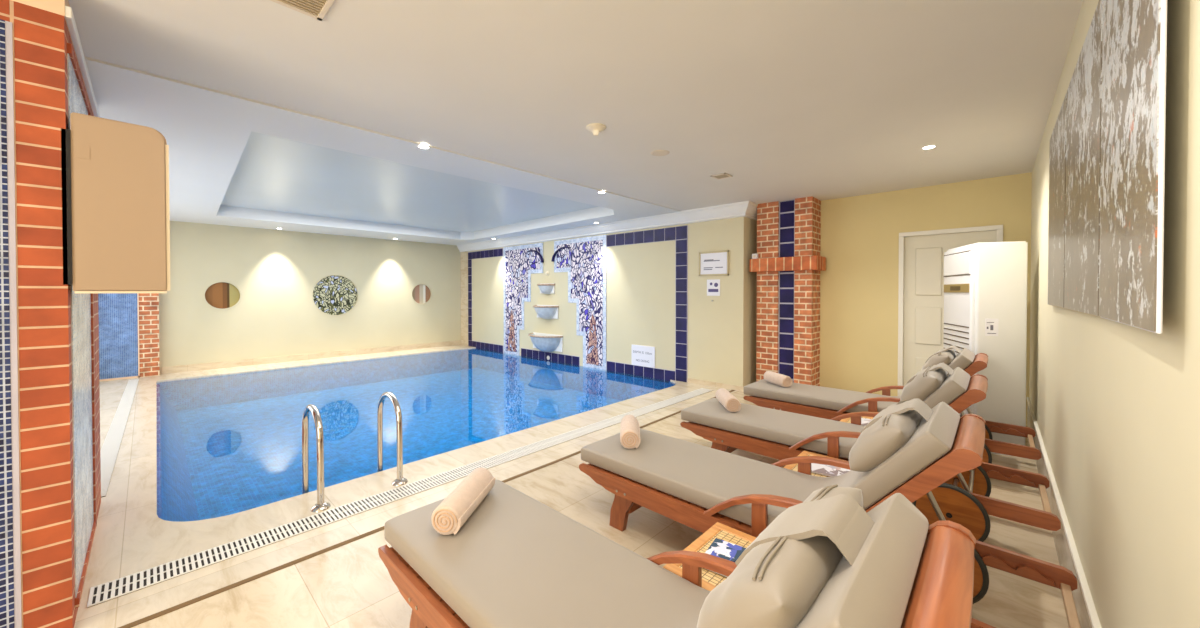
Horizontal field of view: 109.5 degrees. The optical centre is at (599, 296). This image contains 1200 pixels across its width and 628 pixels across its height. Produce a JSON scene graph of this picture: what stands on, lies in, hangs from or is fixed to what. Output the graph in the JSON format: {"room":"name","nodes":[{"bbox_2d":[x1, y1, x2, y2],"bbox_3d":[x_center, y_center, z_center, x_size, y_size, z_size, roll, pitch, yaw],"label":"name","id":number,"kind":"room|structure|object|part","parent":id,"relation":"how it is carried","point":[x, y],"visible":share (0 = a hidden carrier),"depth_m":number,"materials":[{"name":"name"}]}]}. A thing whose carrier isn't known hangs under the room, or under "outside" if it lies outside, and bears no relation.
{"room":"indoor swimming pool","nodes":[
{"label":"indoor swimming pool","id":0,"kind":"room"},
{"bbox_2d":[159,221,460,373],"bbox_3d":[-5.757,-0.104,9.189,0.160,3.000,6.970,1,1,43],"label":"wall","id":1,"kind":"structure","parent":0,"point":[276,273],"depth_m":8.57,"materials":[{"name":"beige paint"}]},
{"bbox_2d":[203,281,241,309],"bbox_3d":[-6.982,-0.025,7.845,0.126,0.526,0.526,1,1,43],"label":"porthole window","id":2,"kind":"structure","parent":1,"relation":"in","point":[221,295],"depth_m":7.84,"materials":[{"name":"brown glass"}]},
{"bbox_2d":[162,340,460,373],"bbox_3d":[-5.584,1.235,9.261,0.015,0.120,5.550,1,1,43],"label":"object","id":3,"kind":"structure","parent":1,"relation":"attached to","point":[236,363],"depth_m":8.61,"materials":[{"name":"tile"}]},
{"bbox_2d":[312,274,358,315],"bbox_3d":[-5.730,-0.034,9.185,0.126,0.896,0.896,1,1,43],"label":"mosaic","id":4,"kind":"object","parent":1,"relation":"in","point":[334,295],"depth_m":9.18,"materials":[{"name":"multicoloured tile"}]},
{"bbox_2d":[411,283,431,304],"bbox_3d":[-4.454,-0.070,10.551,0.126,0.526,0.526,1,1,43],"label":"porthole window","id":5,"kind":"structure","parent":1,"relation":"in","point":[420,293],"depth_m":10.56,"materials":[{"name":"brown glass"}]},
{"bbox_2d":[85,57,681,244],"bbox_3d":[-3.277,-1.398,6.789,7.040,0.185,7.070,1,1,43],"label":"ceiling","id":6,"kind":"structure","parent":0,"point":[206,131],"depth_m":3.93,"materials":[{"name":"white paint"}]},
{"bbox_2d":[417,144,430,148],"bbox_3d":[-1.488,-1.266,3.579,0.112,0.006,0.112,1,1,43],"label":"recessed light","id":7,"kind":"object","parent":6,"relation":"attached to","point":[422,146],"visible":1,"depth_m":3.57,"materials":[{"name":"white paint"}]},
{"bbox_2d":[74,345,735,627],"bbox_3d":[-3.052,1.344,6.315,7.740,0.032,6.440,1,1,43],"label":"pool deck","id":8,"kind":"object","parent":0,"point":[130,537],"visible":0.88,"depth_m":2.79,"materials":[{"name":"tile"}]},
{"bbox_2d":[0,0,100,627],"bbox_3d":[-2.906,0.056,2.102,1.604,2.640,0.503,1,1,43],"label":"wall","id":9,"kind":"structure","parent":8,"relation":"on","point":[50,462],"depth_m":1.68,"materials":[{"name":"red brick"}]},
{"bbox_3d":[-2.353,0.168,1.531,0.014,2.430,0.263,1,1,43],"label":"navy mosaic panel","id":10,"kind":"part","parent":9,"relation":"part of","materials":[{"name":"blue tile"}]},
{"bbox_3d":[-2.551,0.126,2.083,0.870,2.300,0.014,1,1,43],"label":"grey mosaic panel","id":11,"kind":"part","parent":9,"relation":"part of","materials":[{"name":"grey tile"}]},
{"bbox_3d":[-2.565,0.126,2.105,0.940,2.380,0.017,1,1,43],"label":"panel frame","id":12,"kind":"part","parent":9,"relation":"part of","materials":[{"name":"red brick"}]},
{"bbox_3d":[-2.743,-1.163,2.266,1.600,0.045,0.020,1,1,43],"label":"white trim","id":13,"kind":"part","parent":9,"relation":"part of","materials":[{"name":"paint"}]},
{"bbox_2d":[61,112,169,292],"bbox_3d":[-2.109,-0.386,1.861,0.122,0.741,0.305,1,1,43],"label":"wall box","id":14,"kind":"object","parent":9,"relation":"attached to","point":[117,172],"visible":0.99,"depth_m":1.81,"materials":[{"name":"beige laminate"}]},
{"bbox_2d":[100,379,138,496],"bbox_3d":[-5.434,1.342,4.819,5.608,0.006,0.110,1,1,44],"label":"drain grate","id":15,"kind":"object","parent":8,"relation":"on","point":[111,445],"visible":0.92,"depth_m":4.09,"materials":[{"name":"white plastic"}]},
{"bbox_2d":[98,293,159,381],"bbox_3d":[-7.730,0.012,6.842,0.162,2.620,0.845,1,1,43],"label":"wall","id":16,"kind":"structure","parent":8,"relation":"on","point":[128,322],"depth_m":6.86,"materials":[{"name":"blue tile"}]},
{"bbox_3d":[-7.760,0.039,6.712,0.016,2.510,0.615,1,1,43],"label":"blue mosaic panel","id":17,"kind":"part","parent":16,"relation":"part of","materials":[{"name":"blue tile"}]},
{"bbox_3d":[-7.757,0.054,6.711,0.022,2.540,0.617,1,1,43],"label":"panel frame","id":18,"kind":"part","parent":16,"relation":"part of","materials":[{"name":"blue tile"}]},
{"bbox_2d":[302,392,407,511],"bbox_3d":[-1.781,1.298,3.063,0.495,1.136,0.609,1,1,43],"label":"pool ladder","id":19,"kind":"object","parent":8,"relation":"on","point":[400,480],"visible":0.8,"depth_m":3.00,"materials":[{"name":"metal"}]},
{"bbox_3d":[-1.952,1.300,2.881,0.426,1.136,0.041,1,1,43],"label":"handrail","id":20,"kind":"part","parent":19,"relation":"part of","materials":[{"name":"metal"}]},
{"bbox_3d":[-1.611,1.296,3.245,0.426,1.136,0.041,1,1,43],"label":"handrail","id":21,"kind":"part","parent":19,"relation":"part of","materials":[{"name":"metal"}]},
{"bbox_2d":[87,388,712,607],"bbox_3d":[-0.395,1.351,4.017,0.178,0.006,5.690,1,1,43],"label":"drain grate","id":22,"kind":"object","parent":8,"relation":"on","point":[107,591],"visible":0.97,"depth_m":2.59,"materials":[{"name":"white plastic"}]},
{"bbox_2d":[221,131,597,231],"bbox_3d":[-2.905,-1.526,6.666,5.090,0.080,4.680,1,1,43],"label":"ceiling","id":23,"kind":"structure","parent":0,"point":[272,173],"depth_m":5.95,"materials":[{"name":"white paint"}]},
{"bbox_2d":[156,348,675,521],"bbox_3d":[-2.843,1.601,6.607,6.150,0.489,5.680,1,1,43],"label":"swimming pool","id":24,"kind":"object","parent":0,"point":[227,444],"visible":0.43,"depth_m":6.54,"materials":[{"name":"liquid"}]},
{"bbox_2d":[69,0,1082,210],"bbox_3d":[0.055,-1.326,2.321,3.931,0.120,9.290,1,1,43],"label":"ceiling","id":25,"kind":"structure","parent":0,"point":[822,100],"depth_m":2.45,"materials":[{"name":"paint"}]},
{"bbox_2d":[270,0,334,20],"bbox_3d":[-1.297,-1.254,1.710,0.250,0.010,0.360,1,1,43],"label":"ceiling vent","id":26,"kind":"object","parent":25,"relation":"in","point":[317,9],"visible":1,"depth_m":1.83,"materials":[{"name":"metal"}]},
{"bbox_2d":[586,123,605,135],"bbox_3d":[-0.031,-1.244,3.190,0.150,0.064,0.150,1,1,43],"label":"smoke detector","id":27,"kind":"object","parent":25,"relation":"attached to","point":[595,128],"visible":1,"depth_m":3.16,"materials":[{"name":"beige plastic"}]},
{"bbox_2d":[650,150,669,155],"bbox_3d":[0.536,-1.280,3.782,0.170,0.005,0.170,1,1,43],"label":"ceiling speaker","id":28,"kind":"object","parent":25,"relation":"attached to","point":[656,152],"visible":1,"depth_m":3.77},
{"bbox_2d":[711,173,732,179],"bbox_3d":[1.296,-1.286,4.522,0.170,0.010,0.170,1,1,43],"label":"ceiling vent","id":29,"kind":"object","parent":25,"relation":"in","point":[722,175],"visible":1,"depth_m":4.52,"materials":[{"name":"metal"}]},
{"bbox_2d":[921,145,936,149],"bbox_3d":[2.812,-1.278,3.626,0.112,0.006,0.112,1,1,43],"label":"recessed light","id":30,"kind":"object","parent":25,"relation":"in","point":[927,146],"visible":1,"depth_m":3.63,"materials":[{"name":"white paint"}]},
{"bbox_2d":[131,391,1068,627],"bbox_3d":[0.308,1.436,2.103,2.921,0.120,9.070,1,1,43],"label":"floor","id":31,"kind":"structure","parent":0,"point":[349,585],"depth_m":2.10,"materials":[{"name":"beige tile"}]},
{"bbox_2d":[118,390,734,627],"bbox_3d":[-0.946,1.365,2.898,0.082,0.002,8.521,1,1,43],"label":"trim","id":32,"kind":"structure","parent":31,"relation":"on","point":[132,624],"depth_m":2.14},
{"bbox_2d":[378,480,975,627],"bbox_3d":[0.048,0.915,1.303,2.174,0.940,0.673,1,1,43],"label":"sun lounger","id":33,"kind":"object","parent":31,"relation":"on","point":[826,561],"visible":1,"depth_m":1.28,"materials":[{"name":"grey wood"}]},
{"bbox_3d":[-0.676,1.238,1.623,0.185,0.288,0.035,1,1,43],"label":"leg","id":34,"kind":"part","parent":33,"relation":"part of","materials":[{"name":"red wood"}]},
{"bbox_3d":[-0.148,1.123,1.083,2.158,0.102,0.028,1,1,43],"label":"rail","id":35,"kind":"part","parent":33,"relation":"part of","materials":[{"name":"red wood"}]},
{"bbox_2d":[431,468,494,534],"bbox_3d":[-0.604,0.903,1.907,0.130,0.119,0.400,0,1,7],"label":"rolled towel","id":36,"kind":"object","parent":33,"relation":"on","point":[458,506],"visible":1,"depth_m":1.79,"materials":[{"name":"beige fabric"}]},
{"bbox_3d":[0.369,0.979,1.433,0.688,0.223,0.046,1,1,43],"label":"armrest","id":37,"kind":"part","parent":33,"relation":"part of","materials":[{"name":"red wood"}]},
{"bbox_3d":[0.320,1.001,1.479,0.065,0.164,0.026,1,1,43],"label":"arm post","id":38,"kind":"part","parent":33,"relation":"part of","materials":[{"name":"red wood"}]},
{"bbox_2d":[697,487,862,627],"bbox_3d":[0.428,0.598,0.955,0.210,0.226,0.575,1,1,43],"label":"pillow","id":39,"kind":"object","parent":33,"relation":"on","point":[783,577],"depth_m":0.79,"materials":[{"name":"beige fabric"}]},
{"bbox_3d":[0.627,0.832,1.144,0.574,0.626,0.028,1,1,43],"label":"rail","id":40,"kind":"part","parent":33,"relation":"part of","materials":[{"name":"red wood"}]},
{"bbox_2d":[663,522,755,590],"bbox_3d":[0.557,1.209,1.635,0.460,0.345,0.440,1,1,43],"label":"side table","id":41,"kind":"object","parent":31,"relation":"on","point":[710,580],"visible":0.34,"depth_m":1.79,"materials":[{"name":"brown wood"}]},
{"bbox_2d":[704,538,745,576],"bbox_3d":[0.557,1.033,1.633,0.302,0.008,0.212,0,1,35],"label":"magazine","id":42,"kind":"object","parent":41,"relation":"on","point":[720,548],"visible":0.23,"depth_m":1.72,"materials":[{"name":"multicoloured paper"}]},
{"bbox_2d":[750,196,825,385],"bbox_3d":[2.585,0.014,5.851,0.880,2.640,0.460,1,1,43],"label":"brick column","id":43,"kind":"structure","parent":31,"relation":"on","point":[789,263],"depth_m":5.72,"materials":[{"name":"brick"}]},
{"bbox_2d":[752,253,757,258],"bbox_3d":[2.184,-0.570,5.976,0.075,0.075,0.054,1,1,43],"label":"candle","id":44,"kind":"object","parent":43,"relation":"on","point":[754,256],"visible":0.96,"depth_m":5.95,"materials":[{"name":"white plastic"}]},
{"bbox_2d":[783,451,845,476],"bbox_3d":[1.376,1.199,2.512,0.460,0.345,0.440,1,1,43],"label":"side table","id":45,"kind":"object","parent":31,"relation":"on","point":[794,467],"visible":0.16,"depth_m":2.58,"materials":[{"name":"brown wood"}]},
{"bbox_2d":[811,463,850,476],"bbox_3d":[1.376,1.023,2.510,0.302,0.008,0.212,0,1,35],"label":"magazine","id":46,"kind":"object","parent":45,"relation":"on","point":[828,470],"visible":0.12,"depth_m":2.49,"materials":[{"name":"white paper"}]},
{"bbox_2d":[579,398,1080,627],"bbox_3d":[0.861,0.905,2.172,2.174,0.940,0.673,1,1,43],"label":"sun lounger","id":47,"kind":"object","parent":31,"relation":"on","point":[903,449],"visible":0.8,"depth_m":1.94,"materials":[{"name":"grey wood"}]},
{"bbox_3d":[0.136,1.228,2.493,0.185,0.288,0.035,1,1,43],"label":"leg","id":48,"kind":"part","parent":47,"relation":"part of","materials":[{"name":"red wood"}]},
{"bbox_2d":[620,415,640,448],"bbox_3d":[0.201,0.892,2.829,0.130,0.119,0.357,0,1,4],"label":"rolled towel","id":49,"kind":"object","parent":47,"relation":"on","point":[630,428],"visible":1,"depth_m":2.66,"materials":[{"name":"beige fabric"}]},
{"bbox_3d":[0.763,0.975,1.856,0.688,0.223,0.046,1,1,43],"label":"armrest","id":50,"kind":"part","parent":47,"relation":"part of","materials":[{"name":"red wood"}]},
{"bbox_3d":[0.715,0.997,1.901,0.065,0.164,0.026,1,1,43],"label":"arm post","id":51,"kind":"part","parent":47,"relation":"part of","materials":[{"name":"red wood"}]},
{"bbox_3d":[0.738,0.761,2.296,1.824,0.590,0.580,1,1,43],"label":"mattress","id":52,"kind":"part","parent":47,"relation":"part of","materials":[{"name":"beige fabric"}]},
{"bbox_3d":[0.664,1.113,1.953,2.158,0.102,0.028,1,1,43],"label":"rail","id":53,"kind":"part","parent":47,"relation":"part of","materials":[{"name":"red wood"}]},
{"bbox_3d":[1.133,0.991,2.348,0.065,0.164,0.026,1,1,43],"label":"arm post","id":54,"kind":"part","parent":47,"relation":"part of","materials":[{"name":"red wood"}]},
{"bbox_3d":[1.181,0.969,2.303,0.688,0.223,0.046,1,1,43],"label":"armrest","id":55,"kind":"part","parent":47,"relation":"part of","materials":[{"name":"red wood"}]},
{"bbox_2d":[849,401,921,471],"bbox_3d":[1.241,0.588,1.824,0.208,0.224,0.575,1,1,43],"label":"pillow","id":56,"kind":"object","parent":47,"relation":"on","point":[886,443],"depth_m":1.62,"materials":[{"name":"beige fabric"}]},
{"bbox_3d":[1.068,0.826,1.616,0.574,0.626,0.028,1,1,43],"label":"rail","id":57,"kind":"part","parent":47,"relation":"part of","materials":[{"name":"red wood"}]},
{"bbox_3d":[1.440,0.822,2.013,0.574,0.626,0.028,1,1,43],"label":"rail","id":58,"kind":"part","parent":47,"relation":"part of","materials":[{"name":"red wood"}]},
{"bbox_3d":[1.079,1.108,2.397,2.158,0.102,0.028,1,1,43],"label":"rail","id":59,"kind":"part","parent":47,"relation":"part of","materials":[{"name":"red wood"}]},
{"bbox_2d":[840,416,873,422],"bbox_3d":[2.192,1.189,3.385,0.460,0.345,0.440,1,1,43],"label":"side table","id":60,"kind":"object","parent":31,"relation":"on","point":[847,420],"visible":0.02,"depth_m":3.52,"materials":[{"name":"brown wood"}]},
{"bbox_2d":[861,418,871,425],"bbox_3d":[2.192,1.013,3.383,0.302,0.008,0.212,0,1,35],"label":"magazine","id":61,"kind":"object","parent":60,"relation":"on","point":[864,422],"visible":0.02,"depth_m":3.43,"materials":[{"name":"white paper"}]},
{"bbox_2d":[680,363,1060,541],"bbox_3d":[1.666,0.890,3.035,2.174,0.951,0.673,1,1,43],"label":"sun lounger","id":62,"kind":"object","parent":31,"relation":"on","point":[964,499],"visible":0.73,"depth_m":2.69,"materials":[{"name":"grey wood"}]},
{"bbox_3d":[0.942,1.218,3.355,0.185,0.288,0.035,1,1,43],"label":"leg","id":63,"kind":"part","parent":62,"relation":"part of","materials":[{"name":"red wood"}]},
{"bbox_2d":[715,388,740,411],"bbox_3d":[1.098,0.883,3.647,0.130,0.119,0.366,0,1,2],"label":"rolled towel","id":64,"kind":"object","parent":62,"relation":"on","point":[731,403],"visible":1,"depth_m":3.48,"materials":[{"name":"beige fabric"}]},
{"bbox_3d":[1.569,0.965,2.718,0.688,0.223,0.046,1,1,43],"label":"armrest","id":65,"kind":"part","parent":62,"relation":"part of","materials":[{"name":"red wood"}]},
{"bbox_3d":[1.542,0.749,3.160,1.819,0.594,0.580,1,1,43],"label":"mattress","id":66,"kind":"part","parent":62,"relation":"part of","materials":[{"name":"beige fabric"}]},
{"bbox_3d":[1.520,0.987,2.763,0.065,0.164,0.026,1,1,43],"label":"arm post","id":67,"kind":"part","parent":62,"relation":"part of","materials":[{"name":"red wood"}]},
{"bbox_3d":[1.987,0.960,3.165,0.688,0.223,0.046,1,1,43],"label":"armrest","id":68,"kind":"part","parent":62,"relation":"part of","materials":[{"name":"red wood"}]},
{"bbox_3d":[1.938,0.982,3.211,0.065,0.164,0.026,1,1,43],"label":"arm post","id":69,"kind":"part","parent":62,"relation":"part of","materials":[{"name":"red wood"}]},
{"bbox_3d":[1.470,1.103,2.815,2.158,0.102,0.028,1,1,43],"label":"rail","id":70,"kind":"part","parent":62,"relation":"part of","materials":[{"name":"red wood"}]},
{"bbox_2d":[900,365,947,400],"bbox_3d":[2.052,0.561,2.681,0.208,0.226,0.575,1,1,43],"label":"pillow","id":71,"kind":"object","parent":62,"relation":"on","point":[928,384],"depth_m":2.48,"materials":[{"name":"beige fabric"}]},
{"bbox_3d":[1.872,0.814,2.479,0.569,0.630,0.028,1,1,43],"label":"rail","id":72,"kind":"part","parent":62,"relation":"part of","materials":[{"name":"red wood"}]},
{"bbox_3d":[1.885,1.098,3.259,2.158,0.102,0.028,1,1,43],"label":"rail","id":73,"kind":"part","parent":62,"relation":"part of","materials":[{"name":"red wood"}]},
{"bbox_2d":[743,345,1041,463],"bbox_3d":[2.492,0.881,3.919,2.174,0.949,0.673,1,1,43],"label":"sun lounger","id":74,"kind":"object","parent":31,"relation":"on","point":[810,400],"visible":0.57,"depth_m":3.80,"materials":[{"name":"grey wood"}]},
{"bbox_2d":[764,371,792,386],"bbox_3d":[1.892,0.873,4.520,0.130,0.119,0.323,0,1,-14],"label":"rolled towel","id":75,"kind":"object","parent":74,"relation":"on","point":[782,380],"visible":1,"depth_m":4.43,"materials":[{"name":"beige fabric"}]},
{"bbox_3d":[2.364,0.736,4.047,1.809,0.601,0.580,1,1,43],"label":"mattress","id":76,"kind":"part","parent":74,"relation":"part of","materials":[{"name":"beige fabric"}]},
{"bbox_3d":[2.395,0.955,3.602,0.688,0.223,0.046,1,1,43],"label":"armrest","id":77,"kind":"part","parent":74,"relation":"part of","materials":[{"name":"red wood"}]},
{"bbox_3d":[2.346,0.977,3.647,0.065,0.164,0.026,1,1,43],"label":"arm post","id":78,"kind":"part","parent":74,"relation":"part of","materials":[{"name":"red wood"}]},
{"bbox_3d":[2.813,0.950,4.049,0.688,0.223,0.046,1,1,43],"label":"armrest","id":79,"kind":"part","parent":74,"relation":"part of","materials":[{"name":"red wood"}]},
{"bbox_3d":[2.764,0.972,4.095,0.065,0.164,0.026,1,1,43],"label":"arm post","id":80,"kind":"part","parent":74,"relation":"part of","materials":[{"name":"red wood"}]},
{"bbox_3d":[2.296,1.093,3.699,2.158,0.102,0.028,1,1,43],"label":"rail","id":81,"kind":"part","parent":74,"relation":"part of","materials":[{"name":"red wood"}]},
{"bbox_2d":[922,349,955,369],"bbox_3d":[2.862,0.562,3.580,0.208,0.229,0.575,1,1,43],"label":"pillow","id":82,"kind":"object","parent":74,"relation":"on","point":[947,356],"depth_m":3.39,"materials":[{"name":"beige fabric"}]},
{"bbox_3d":[2.695,0.800,3.367,0.558,0.638,0.028,1,1,43],"label":"rail","id":83,"kind":"part","parent":74,"relation":"part of","materials":[{"name":"red wood"}]},
{"bbox_3d":[2.711,1.088,4.143,2.158,0.102,0.028,1,1,43],"label":"rail","id":84,"kind":"part","parent":74,"relation":"part of","materials":[{"name":"red wood"}]},
{"bbox_2d":[943,241,1027,455],"bbox_3d":[3.542,0.440,3.954,0.386,1.830,0.662,0,1,21],"label":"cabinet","id":85,"kind":"object","parent":31,"relation":"on","point":[985,284],"visible":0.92,"depth_m":3.65,"materials":[{"name":"white metal"}]},
{"bbox_2d":[944,251,969,275],"bbox_3d":[3.373,-0.305,4.010,0.016,0.200,0.560,0,1,21],"label":"outlet","id":86,"kind":"object","parent":85,"relation":"attached to","point":[956,263],"depth_m":3.98,"materials":[{"name":"white plastic"}]},
{"bbox_3d":[3.393,0.429,4.011,0.045,1.750,0.600,0,1,21],"label":"panel","id":87,"kind":"part","parent":85,"relation":"part of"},
{"bbox_2d":[987,322,995,333],"bbox_3d":[3.379,0.269,3.661,0.065,0.100,0.003,0,1,21],"label":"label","id":88,"kind":"object","parent":85,"relation":"attached to","point":[991,326],"depth_m":3.66,"materials":[{"name":"white paper"}]},
{"bbox_2d":[468,217,756,385],"bbox_3d":[-0.671,0.499,8.919,7.970,4.200,0.670,1,1,43],"label":"wall","id":89,"kind":"structure","parent":0,"point":[640,278],"depth_m":6.94,"materials":[{"name":"beige paint"}]},
{"bbox_2d":[461,251,467,345],"bbox_3d":[-3.568,0.043,11.153,0.360,2.460,0.012,1,1,43],"label":"trim","id":90,"kind":"structure","parent":89,"relation":"attached to","point":[464,255],"depth_m":11.13,"materials":[{"name":"stone"}]},
{"bbox_2d":[503,243,543,355],"bbox_3d":[-1.730,0.098,9.401,1.480,2.490,0.060,1,1,43],"label":"mosaic","id":91,"kind":"object","parent":89,"relation":"attached to","point":[521,261],"visible":1,"depth_m":9.56,"materials":[{"name":"multicoloured tile"}]},
{"bbox_2d":[528,332,562,351],"bbox_3d":[-1.209,0.956,8.723,0.960,0.370,0.362,1,1,43],"label":"bowl","id":92,"kind":"object","parent":89,"relation":"attached to","point":[545,342],"visible":1,"depth_m":8.57,"materials":[{"name":"grey stone"}]},
{"bbox_2d":[533,305,558,318],"bbox_3d":[-1.185,0.321,8.741,0.700,0.300,0.292,1,1,43],"label":"bowl","id":93,"kind":"object","parent":89,"relation":"attached to","point":[543,311],"visible":1,"depth_m":8.62,"materials":[{"name":"grey stone"}]},
{"bbox_2d":[537,283,554,293],"bbox_3d":[-1.161,-0.164,8.761,0.480,0.230,0.221,1,1,43],"label":"bowl","id":94,"kind":"object","parent":89,"relation":"attached to","point":[545,288],"visible":1,"depth_m":8.68,"materials":[{"name":"white ceramic"}]},
{"bbox_2d":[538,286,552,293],"bbox_3d":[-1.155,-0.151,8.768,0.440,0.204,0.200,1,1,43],"label":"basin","id":95,"kind":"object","parent":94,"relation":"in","point":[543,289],"depth_m":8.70,"materials":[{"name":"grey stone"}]},
{"bbox_2d":[468,225,687,382],"bbox_3d":[-1.036,0.115,8.788,6.542,2.490,0.014,1,1,43],"label":"trim","id":96,"kind":"structure","parent":89,"relation":"attached to","point":[679,234],"depth_m":7.04,"materials":[{"name":"tile"}]},
{"bbox_2d":[551,235,605,371],"bbox_3d":[-0.443,0.112,8.200,1.480,2.490,0.060,1,1,43],"label":"mosaic","id":97,"kind":"object","parent":89,"relation":"attached to","point":[584,259],"visible":1,"depth_m":8.00,"materials":[{"name":"multicoloured tile"}]},
{"bbox_2d":[457,201,757,251],"bbox_3d":[-0.651,-1.246,8.713,7.935,0.185,0.675,1,1,43],"label":"trim","id":98,"kind":"structure","parent":89,"relation":"attached to","point":[748,209],"depth_m":7.16,"materials":[{"name":"white paint"}]},
{"bbox_2d":[631,344,654,367],"bbox_3d":[0.725,0.999,7.153,0.490,0.350,0.013,1,1,43],"label":"sign","id":99,"kind":"object","parent":89,"relation":"attached to","point":[644,356],"visible":1,"depth_m":7.14,"materials":[{"name":"white paper"}]},
{"bbox_2d":[707,279,719,295],"bbox_3d":[1.673,-0.136,6.258,0.210,0.240,0.008,1,1,43],"label":"poster","id":100,"kind":"object","parent":89,"relation":"attached to","point":[713,285],"visible":1,"depth_m":6.25,"materials":[{"name":"white paper"}]},
{"bbox_2d":[699,250,728,275],"bbox_3d":[1.671,-0.491,6.244,0.480,0.360,0.025,1,1,43],"label":"framed notice","id":101,"kind":"object","parent":89,"relation":"attached to","point":[711,263],"visible":1,"depth_m":6.23,"materials":[{"name":"white paper"}]},
{"bbox_2d":[687,378,751,391],"bbox_3d":[1.875,1.292,6.459,0.902,0.070,0.562,1,1,43],"label":"baseboard","id":102,"kind":"structure","parent":89,"relation":"attached to","point":[689,380],"depth_m":6.23,"materials":[{"name":"tile"}]},
{"bbox_2d":[820,172,1031,425],"bbox_3d":[3.466,-0.061,5.424,2.861,3.000,0.120,1,1,43],"label":"wall","id":103,"kind":"structure","parent":0,"point":[860,234],"depth_m":5.32,"materials":[{"name":"yellow paint"}]},
{"bbox_2d":[898,225,1002,395],"bbox_3d":[4.006,0.284,4.893,0.920,2.120,0.105,1,1,43],"label":"door","id":104,"kind":"structure","parent":103,"relation":"in","point":[921,253],"depth_m":5.04,"materials":[{"name":"paint"}]},
{"bbox_3d":[4.004,0.294,4.891,0.600,1.740,0.014,1,1,43],"label":"panel","id":105,"kind":"part","parent":104,"relation":"part of","materials":[{"name":"paint"}]},
{"bbox_2d":[1029,0,1199,627],"bbox_3d":[1.447,-0.012,1.057,0.150,3.000,9.320,1,1,43],"label":"wall","id":106,"kind":"structure","parent":0,"point":[1116,406],"depth_m":1.05,"materials":[{"name":"paint"}]},
{"bbox_2d":[1048,93,1066,308],"bbox_3d":[2.522,-0.462,2.330,0.024,1.030,0.865,1,1,43],"label":"art panel","id":107,"kind":"object","parent":106,"relation":"attached to","point":[1057,149],"visible":0.76,"depth_m":2.27,"materials":[{"name":"brown wood"}]},
{"bbox_2d":[1027,397,1101,627],"bbox_3d":[1.368,1.235,1.111,0.020,0.305,9.070,1,1,43],"label":"baseboard","id":108,"kind":"structure","parent":106,"relation":"attached to","point":[1067,553],"depth_m":2.02,"materials":[{"name":"beige wood"}]},
{"bbox_2d":[1064,0,1102,316],"bbox_3d":[1.904,-0.454,1.669,0.024,1.030,0.925,1,1,43],"label":"art panel","id":109,"kind":"object","parent":106,"relation":"attached to","point":[1084,92],"visible":0.87,"depth_m":1.57,"materials":[{"name":"brown wood"}]},
{"bbox_2d":[1099,0,1166,333],"bbox_3d":[1.329,-0.447,1.057,0.034,1.030,0.735,1,1,44],"label":"art panel","id":110,"kind":"object","parent":106,"relation":"attached to","point":[1134,32],"visible":1,"depth_m":0.97,"materials":[{"name":"white paper"}]}
]}

